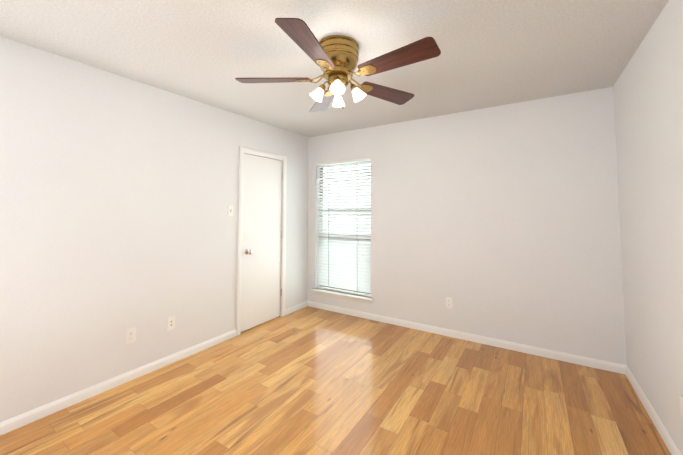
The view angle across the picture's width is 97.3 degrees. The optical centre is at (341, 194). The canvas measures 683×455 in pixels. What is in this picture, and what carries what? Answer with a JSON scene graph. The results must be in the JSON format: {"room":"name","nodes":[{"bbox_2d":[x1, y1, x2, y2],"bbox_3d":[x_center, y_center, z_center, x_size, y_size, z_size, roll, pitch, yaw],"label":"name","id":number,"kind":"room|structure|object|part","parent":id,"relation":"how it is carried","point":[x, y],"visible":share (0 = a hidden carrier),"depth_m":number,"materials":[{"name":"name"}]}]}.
{"room":"empty bedroom","nodes":[
{"label":"empty bedroom","id":0,"kind":"room"},
{"bbox_2d":[0,36,307,421],"bbox_3d":[-1.569,0.288,2.845,0.180,2.440,4.067,-2,-4,32],"label":"wall","id":1,"kind":"structure","parent":0,"point":[118,194],"depth_m":2.33,"materials":[{"name":"paint"}]},
{"bbox_2d":[0,329,235,435],"bbox_3d":[-1.810,1.440,2.220,0.014,0.072,2.480,-2,-4,32],"label":"baseboard","id":2,"kind":"structure","parent":1,"relation":"attached to","point":[18,421],"depth_m":2.24,"materials":[{"name":"white paint"}]},
{"bbox_2d":[126,327,135,343],"bbox_3d":[-1.696,1.136,2.422,0.008,0.115,0.070,-2,-4,32],"label":"duplex electrical outlet","id":3,"kind":"object","parent":1,"relation":"attached to","point":[131,335],"visible":1,"depth_m":2.42,"materials":[{"name":"white plastic"}]},
{"bbox_2d":[167,316,174,330],"bbox_3d":[-1.525,1.151,2.691,0.007,0.115,0.070,-2,-4,32],"label":"outlet","id":4,"kind":"object","parent":1,"relation":"attached to","point":[170,323],"visible":1,"depth_m":2.69,"materials":[{"name":"white plastic"}]},
{"bbox_2d":[228,205,233,215],"bbox_3d":[-1.195,0.172,3.254,0.019,0.115,0.070,-2,-4,32],"label":"light switch","id":5,"kind":"object","parent":1,"relation":"attached to","point":[230,209],"visible":1,"depth_m":3.25,"materials":[{"name":"white plastic"}]},
{"bbox_2d":[241,153,281,331],"bbox_3d":[-0.938,0.539,3.637,0.106,2.002,0.623,-2,-4,32],"label":"door","id":6,"kind":"structure","parent":1,"relation":"in","point":[261,251],"depth_m":3.62,"materials":[{"name":"white paint"}]},
{"bbox_3d":[-1.051,0.650,3.419,0.071,0.066,0.066,-2,-4,32],"label":"door knob","id":7,"kind":"part","parent":6,"relation":"part of","materials":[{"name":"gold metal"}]},
{"bbox_2d":[236,146,286,335],"bbox_3d":[-0.991,0.512,3.673,0.136,2.084,0.762,-2,-4,32],"label":"door frame","id":8,"kind":"structure","parent":1,"relation":"attached to","point":[250,151],"depth_m":3.47,"materials":[{"name":"white paint"}]},
{"bbox_2d":[285,301,307,314],"bbox_3d":[-0.616,1.542,4.096,0.014,0.072,0.447,-2,-4,32],"label":"baseboard","id":9,"kind":"structure","parent":1,"relation":"attached to","point":[299,306],"depth_m":4.09,"materials":[{"name":"white paint"}]},
{"bbox_2d":[0,0,668,137],"bbox_3d":[-0.061,-1.032,1.958,3.711,0.100,4.067,-2,-4,32],"label":"ceiling","id":10,"kind":"structure","parent":0,"point":[492,54],"depth_m":1.98,"materials":[{"name":"paint"}]},
{"bbox_2d":[235,18,440,112],"bbox_3d":[-0.002,-0.771,1.951,1.266,0.422,1.290,-2,-4,32],"label":"ceiling fan","id":11,"kind":"object","parent":10,"relation":"attached to","point":[334,58],"visible":1,"depth_m":1.86,"materials":[{"name":"brown wood"}]},
{"bbox_3d":[-0.398,-0.765,1.992,0.579,0.052,0.153,0,-3,2],"label":"blade","id":12,"kind":"part","parent":11,"relation":"part of","materials":[{"name":"brown wood"}]},
{"bbox_3d":[-0.150,-0.785,1.627,0.153,0.052,0.579,-1,-3,20],"label":"blade","id":13,"kind":"part","parent":11,"relation":"part of","materials":[{"name":"brown wood"}]},
{"bbox_3d":[-0.128,-0.746,2.340,0.153,0.052,0.579,1,-3,-16],"label":"blade","id":14,"kind":"part","parent":11,"relation":"part of","materials":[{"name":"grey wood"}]},
{"bbox_3d":[0.287,-0.754,2.192,0.579,0.052,0.153,2,-4,-34],"label":"blade","id":15,"kind":"part","parent":11,"relation":"part of","materials":[{"name":"brown wood"}]},
{"bbox_3d":[0.274,-0.778,1.751,0.579,0.052,0.153,-2,-4,38],"label":"blade","id":16,"kind":"part","parent":11,"relation":"part of","materials":[{"name":"brown wood"}]},
{"bbox_2d":[0,306,670,454],"bbox_3d":[-0.061,1.504,1.820,3.711,0.100,4.067,-2,-4,32],"label":"floor","id":17,"kind":"structure","parent":0,"point":[308,380],"depth_m":2.11,"materials":[{"name":"brown wood"}]},
{"bbox_2d":[307,87,626,364],"bbox_3d":[0.986,0.326,3.536,3.711,2.440,0.160,-2,-4,32],"label":"wall","id":18,"kind":"structure","parent":0,"point":[501,222],"depth_m":3.05,"materials":[{"name":"paint"}]},
{"bbox_2d":[311,288,373,303],"bbox_3d":[0.015,1.347,4.034,0.955,0.070,0.146,-2,-4,32],"label":"window sill","id":19,"kind":"structure","parent":18,"relation":"attached to","point":[343,295],"depth_m":3.96,"materials":[{"name":"white paint"}]},
{"bbox_2d":[320,161,370,293],"bbox_3d":[0.061,0.424,4.157,0.885,1.788,0.076,-2,-4,32],"label":"window","id":20,"kind":"structure","parent":18,"relation":"in","point":[343,200],"depth_m":4.21,"materials":[{"name":"glass"},{"name":"white painted frame"}]},
{"bbox_2d":[316,157,370,296],"bbox_3d":[0.020,0.420,4.092,0.879,1.783,0.072,-2,-4,32],"label":"window blind","id":21,"kind":"object","parent":20,"relation":"attached to","point":[344,267],"visible":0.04,"depth_m":4.08,"materials":[{"name":"white plastic"}]},
{"bbox_2d":[446,297,451,307],"bbox_3d":[1.170,1.175,3.272,0.070,0.115,0.008,-2,-4,32],"label":"duplex electrical outlet","id":22,"kind":"object","parent":18,"relation":"attached to","point":[448,302],"visible":1,"depth_m":3.27,"materials":[{"name":"white plastic"}]},
{"bbox_2d":[308,301,623,373],"bbox_3d":[0.925,1.504,3.406,3.360,0.072,0.014,-2,-4,32],"label":"baseboard","id":23,"kind":"structure","parent":18,"relation":"attached to","point":[585,361],"depth_m":3.05,"materials":[{"name":"white paint"}]},
{"bbox_2d":[613,0,682,454],"bbox_3d":[1.438,0.184,0.939,0.160,2.440,4.067,-2,-4,32],"label":"wall","id":24,"kind":"structure","parent":0,"point":[648,97],"depth_m":1.82,"materials":[{"name":"paint"}]},
{"bbox_2d":[624,365,681,454],"bbox_3d":[1.364,1.369,0.921,0.014,0.072,3.747,-2,-4,32],"label":"baseboard","id":25,"kind":"structure","parent":24,"relation":"attached to","point":[664,434],"depth_m":1.93,"materials":[{"name":"white paint"}]},
{"bbox_2d":[679,394,682,418],"bbox_3d":[1.751,1.096,1.540,0.007,0.115,0.070,-2,-4,32],"label":"outlet","id":26,"kind":"object","parent":24,"relation":"attached to","point":[681,403],"visible":1,"depth_m":1.55,"materials":[{"name":"white plastic"}]},
{"label":"outside","id":27,"kind":"structure","parent":0,"visible":0},
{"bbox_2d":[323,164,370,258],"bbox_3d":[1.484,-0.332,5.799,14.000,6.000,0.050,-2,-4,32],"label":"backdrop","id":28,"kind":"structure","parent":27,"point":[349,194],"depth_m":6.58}
]}

